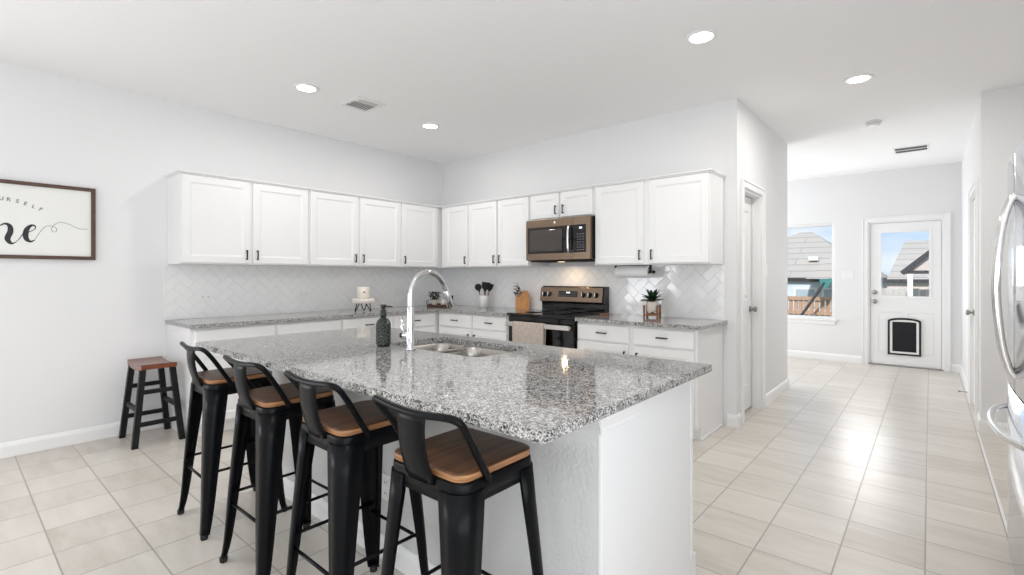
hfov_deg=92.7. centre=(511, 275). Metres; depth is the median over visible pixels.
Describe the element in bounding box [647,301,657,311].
pot
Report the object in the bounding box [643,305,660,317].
plant stand
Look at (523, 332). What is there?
dish towel
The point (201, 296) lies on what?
wall outlet
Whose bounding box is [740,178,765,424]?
door
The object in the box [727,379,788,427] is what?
baseboard
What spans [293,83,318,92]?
recessed light
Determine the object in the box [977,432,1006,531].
trim
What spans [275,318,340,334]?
base cabinet
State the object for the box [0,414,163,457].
baseboard
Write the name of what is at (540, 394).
island countertop
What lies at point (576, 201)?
upper cabinet
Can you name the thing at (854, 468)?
floor
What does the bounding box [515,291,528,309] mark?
knife block
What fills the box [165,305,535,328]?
countertop
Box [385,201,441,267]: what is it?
upper cabinet
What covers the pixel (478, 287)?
ladle
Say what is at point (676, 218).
upper cabinet
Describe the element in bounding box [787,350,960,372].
baseboard
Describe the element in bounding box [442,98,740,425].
wall
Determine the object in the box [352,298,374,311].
display stand
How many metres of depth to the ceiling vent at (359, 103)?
4.23 m
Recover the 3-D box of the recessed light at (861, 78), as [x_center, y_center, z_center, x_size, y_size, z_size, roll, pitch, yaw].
[2.628,-1.491,3.706,0.196,0.008,0.196,0,0,41]
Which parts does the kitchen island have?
baseboard, moulding, moulding, panel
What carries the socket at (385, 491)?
attached to the wall outlet at (386, 478)
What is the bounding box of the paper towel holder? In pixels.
[615,265,654,273]
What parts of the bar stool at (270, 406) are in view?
leg, foot rail, rail, foot rail, leg, seat frame, seat, leg, foot rail, foot rail, leg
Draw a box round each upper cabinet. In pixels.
[165,169,309,265]
[308,188,401,267]
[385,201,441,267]
[440,202,474,267]
[467,194,548,267]
[529,185,594,220]
[593,168,725,265]
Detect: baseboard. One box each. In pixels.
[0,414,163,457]
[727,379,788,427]
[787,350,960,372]
[960,365,1006,435]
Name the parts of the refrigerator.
handle, handle, handle, door, freezer drawer, door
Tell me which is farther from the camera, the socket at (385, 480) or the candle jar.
the candle jar
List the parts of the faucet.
lever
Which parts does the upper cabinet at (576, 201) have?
door, door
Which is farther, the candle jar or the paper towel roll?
the candle jar
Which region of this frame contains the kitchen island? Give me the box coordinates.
[266,342,695,574]
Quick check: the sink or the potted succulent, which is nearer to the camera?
the sink
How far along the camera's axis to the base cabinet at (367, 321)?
4.88 m
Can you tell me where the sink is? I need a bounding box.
[415,343,511,356]
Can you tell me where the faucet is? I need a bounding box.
[399,269,453,350]
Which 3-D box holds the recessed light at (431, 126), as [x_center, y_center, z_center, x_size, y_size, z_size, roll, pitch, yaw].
[-0.815,-1.491,4.869,0.196,0.008,0.196,0,0,41]
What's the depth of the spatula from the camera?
5.74 m
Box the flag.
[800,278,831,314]
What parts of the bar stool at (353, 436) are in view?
leg, foot rail, rail, foot rail, leg, seat, seat frame, leg, foot rail, foot rail, leg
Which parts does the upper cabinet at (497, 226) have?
door, door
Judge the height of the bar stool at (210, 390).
0.926 m
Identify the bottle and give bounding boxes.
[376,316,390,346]
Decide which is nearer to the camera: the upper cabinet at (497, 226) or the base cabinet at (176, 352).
the base cabinet at (176, 352)
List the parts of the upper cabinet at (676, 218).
door, door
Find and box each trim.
[164,264,165,319]
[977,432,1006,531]
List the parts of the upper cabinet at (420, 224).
door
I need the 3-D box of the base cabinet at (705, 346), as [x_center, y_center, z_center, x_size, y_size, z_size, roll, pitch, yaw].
[1.186,0.839,4.267,1.086,0.866,0.644,0,0,41]
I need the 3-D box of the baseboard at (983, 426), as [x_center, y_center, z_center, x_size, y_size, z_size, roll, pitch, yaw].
[5.171,1.220,4.914,0.864,0.104,3.244,0,0,41]
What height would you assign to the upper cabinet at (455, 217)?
0.756 m
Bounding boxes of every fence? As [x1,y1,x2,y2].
[787,296,831,315]
[881,288,928,296]
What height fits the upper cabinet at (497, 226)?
0.756 m
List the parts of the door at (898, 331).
flap panel, flap trim, flap frame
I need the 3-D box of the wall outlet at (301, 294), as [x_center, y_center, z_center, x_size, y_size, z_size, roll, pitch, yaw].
[-2.155,0.189,5.053,0.009,0.072,0.116,0,0,41]
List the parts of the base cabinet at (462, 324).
drawer, door, drawer, door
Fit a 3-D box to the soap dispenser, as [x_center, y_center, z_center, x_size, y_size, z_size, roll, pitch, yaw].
[-0.684,0.264,2.614,0.089,0.222,0.081,0,0,-16]
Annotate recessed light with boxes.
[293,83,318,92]
[420,123,439,129]
[685,29,717,44]
[843,74,873,84]
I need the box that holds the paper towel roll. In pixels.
[614,266,650,277]
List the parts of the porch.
post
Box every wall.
[0,62,441,442]
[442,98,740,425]
[741,102,786,393]
[787,162,961,364]
[962,84,1023,422]
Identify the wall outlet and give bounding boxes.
[198,293,212,300]
[298,291,308,297]
[381,473,390,500]
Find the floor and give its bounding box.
[0,356,1014,574]
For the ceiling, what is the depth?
3.39 m
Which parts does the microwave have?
door, door glass, handle, control panel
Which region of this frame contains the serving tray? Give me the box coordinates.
[426,302,446,306]
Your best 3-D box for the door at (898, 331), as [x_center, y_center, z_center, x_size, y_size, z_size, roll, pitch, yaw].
[5.492,0.214,6.832,0.960,2.115,0.174,0,0,41]
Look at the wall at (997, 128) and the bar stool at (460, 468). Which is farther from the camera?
the wall at (997, 128)
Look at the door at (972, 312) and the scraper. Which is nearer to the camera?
the door at (972, 312)
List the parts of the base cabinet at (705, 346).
door, drawer, door, drawer, toe moulding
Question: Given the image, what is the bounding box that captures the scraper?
[488,284,493,295]
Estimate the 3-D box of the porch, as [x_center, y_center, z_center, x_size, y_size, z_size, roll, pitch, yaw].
[12.952,0.238,13.341,3.610,4.067,2.560,0,0,41]
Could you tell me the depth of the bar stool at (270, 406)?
2.02 m
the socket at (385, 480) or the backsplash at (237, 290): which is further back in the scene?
the backsplash at (237, 290)
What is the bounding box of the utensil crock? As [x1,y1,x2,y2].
[479,295,487,307]
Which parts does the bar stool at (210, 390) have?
leg, foot rail, rail, leg, foot rail, seat frame, seat, foot rail, leg, leg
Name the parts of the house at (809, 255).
pane, pane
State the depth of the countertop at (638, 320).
4.11 m
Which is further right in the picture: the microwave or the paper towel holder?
the paper towel holder
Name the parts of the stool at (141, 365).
leg, leg, seat, leg, leg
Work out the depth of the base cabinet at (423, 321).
5.48 m
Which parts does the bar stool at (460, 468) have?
leg, foot rail, rail, leg, seat frame, seat, foot rail, leg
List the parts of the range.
oven handle, oven door, display panel, control panel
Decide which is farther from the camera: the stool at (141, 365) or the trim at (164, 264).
the trim at (164, 264)
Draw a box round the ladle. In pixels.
[475,284,481,295]
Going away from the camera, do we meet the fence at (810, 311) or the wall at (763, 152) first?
the wall at (763, 152)
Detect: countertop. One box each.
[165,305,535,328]
[195,326,711,444]
[575,314,726,329]
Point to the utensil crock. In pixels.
(483, 300)
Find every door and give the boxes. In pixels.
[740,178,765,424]
[862,212,950,371]
[965,178,977,423]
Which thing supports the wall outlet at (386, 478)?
attached to the kitchen island
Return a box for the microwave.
[526,215,594,262]
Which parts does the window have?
sill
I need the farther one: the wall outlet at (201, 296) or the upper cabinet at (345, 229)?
the upper cabinet at (345, 229)
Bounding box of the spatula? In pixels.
[482,282,489,295]
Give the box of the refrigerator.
[986,140,1023,574]
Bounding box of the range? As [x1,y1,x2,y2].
[505,286,608,348]
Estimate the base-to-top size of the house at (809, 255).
4.620 m
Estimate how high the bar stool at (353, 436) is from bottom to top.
0.926 m
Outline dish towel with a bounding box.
[512,321,545,344]
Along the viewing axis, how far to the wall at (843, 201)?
7.15 m
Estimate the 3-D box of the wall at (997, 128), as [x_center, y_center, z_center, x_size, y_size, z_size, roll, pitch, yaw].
[5.220,-0.112,4.961,0.850,2.767,3.350,0,0,41]
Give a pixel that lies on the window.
(830, 320)
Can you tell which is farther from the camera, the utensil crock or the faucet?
the utensil crock
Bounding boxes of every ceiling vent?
[340,96,385,112]
[893,144,928,153]
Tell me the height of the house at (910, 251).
4.150 m
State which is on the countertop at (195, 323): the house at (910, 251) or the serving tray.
the serving tray
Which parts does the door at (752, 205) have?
knob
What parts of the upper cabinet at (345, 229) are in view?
door, door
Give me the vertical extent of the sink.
0.181 m
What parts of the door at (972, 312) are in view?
knob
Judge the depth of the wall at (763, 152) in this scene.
5.05 m
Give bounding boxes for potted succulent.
[639,289,663,311]
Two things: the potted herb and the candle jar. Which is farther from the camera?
the potted herb
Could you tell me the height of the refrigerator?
1.780 m
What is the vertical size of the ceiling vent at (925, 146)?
0.008 m
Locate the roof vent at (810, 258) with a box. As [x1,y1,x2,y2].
[808,256,819,260]
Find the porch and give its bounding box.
[900,250,928,295]
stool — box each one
[118,356,185,449]
[177,341,287,540]
[219,355,335,574]
[284,370,428,574]
[372,395,543,574]
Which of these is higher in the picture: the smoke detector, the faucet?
the smoke detector
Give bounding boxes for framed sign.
[0,179,95,259]
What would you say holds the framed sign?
attached to the wall at (70, 330)
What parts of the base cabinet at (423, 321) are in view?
drawer, door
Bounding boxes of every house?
[787,232,887,315]
[886,240,928,296]
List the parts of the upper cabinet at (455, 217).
door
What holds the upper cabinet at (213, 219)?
attached to the wall at (70, 330)
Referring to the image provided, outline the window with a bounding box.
[787,223,836,324]
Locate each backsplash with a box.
[166,264,441,319]
[442,264,724,319]
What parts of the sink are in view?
bowl, bowl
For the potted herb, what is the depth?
5.98 m
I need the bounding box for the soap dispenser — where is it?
[376,304,392,346]
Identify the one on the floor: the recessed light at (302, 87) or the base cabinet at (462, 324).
the base cabinet at (462, 324)
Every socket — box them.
[383,478,387,485]
[383,489,387,496]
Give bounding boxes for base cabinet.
[167,323,274,437]
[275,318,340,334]
[341,315,391,328]
[392,311,438,332]
[439,311,508,340]
[577,321,723,440]
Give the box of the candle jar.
[357,287,369,297]
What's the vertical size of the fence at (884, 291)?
1.880 m
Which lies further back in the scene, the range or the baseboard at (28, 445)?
the range
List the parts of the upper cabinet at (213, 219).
door, door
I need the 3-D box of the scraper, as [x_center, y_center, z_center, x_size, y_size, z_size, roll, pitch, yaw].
[-0.269,0.225,5.818,0.106,0.279,0.012,0,0,3]
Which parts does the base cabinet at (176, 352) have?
door, drawer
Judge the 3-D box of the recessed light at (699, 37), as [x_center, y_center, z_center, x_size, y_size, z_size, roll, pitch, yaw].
[1.183,-1.491,3.054,0.196,0.008,0.196,0,0,41]
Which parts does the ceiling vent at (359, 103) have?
plate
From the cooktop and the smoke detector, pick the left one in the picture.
the cooktop
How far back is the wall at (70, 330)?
3.87 m
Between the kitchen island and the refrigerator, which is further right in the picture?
the refrigerator
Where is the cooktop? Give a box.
[507,310,604,318]
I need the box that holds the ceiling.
[0,0,1023,181]
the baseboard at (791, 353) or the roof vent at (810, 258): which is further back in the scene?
the roof vent at (810, 258)
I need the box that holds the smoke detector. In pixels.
[865,120,881,126]
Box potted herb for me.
[427,291,441,304]
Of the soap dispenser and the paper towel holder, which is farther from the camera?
the paper towel holder
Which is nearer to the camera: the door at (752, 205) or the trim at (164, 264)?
the trim at (164, 264)
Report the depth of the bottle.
2.58 m
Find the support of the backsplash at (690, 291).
attached to the wall at (707, 136)

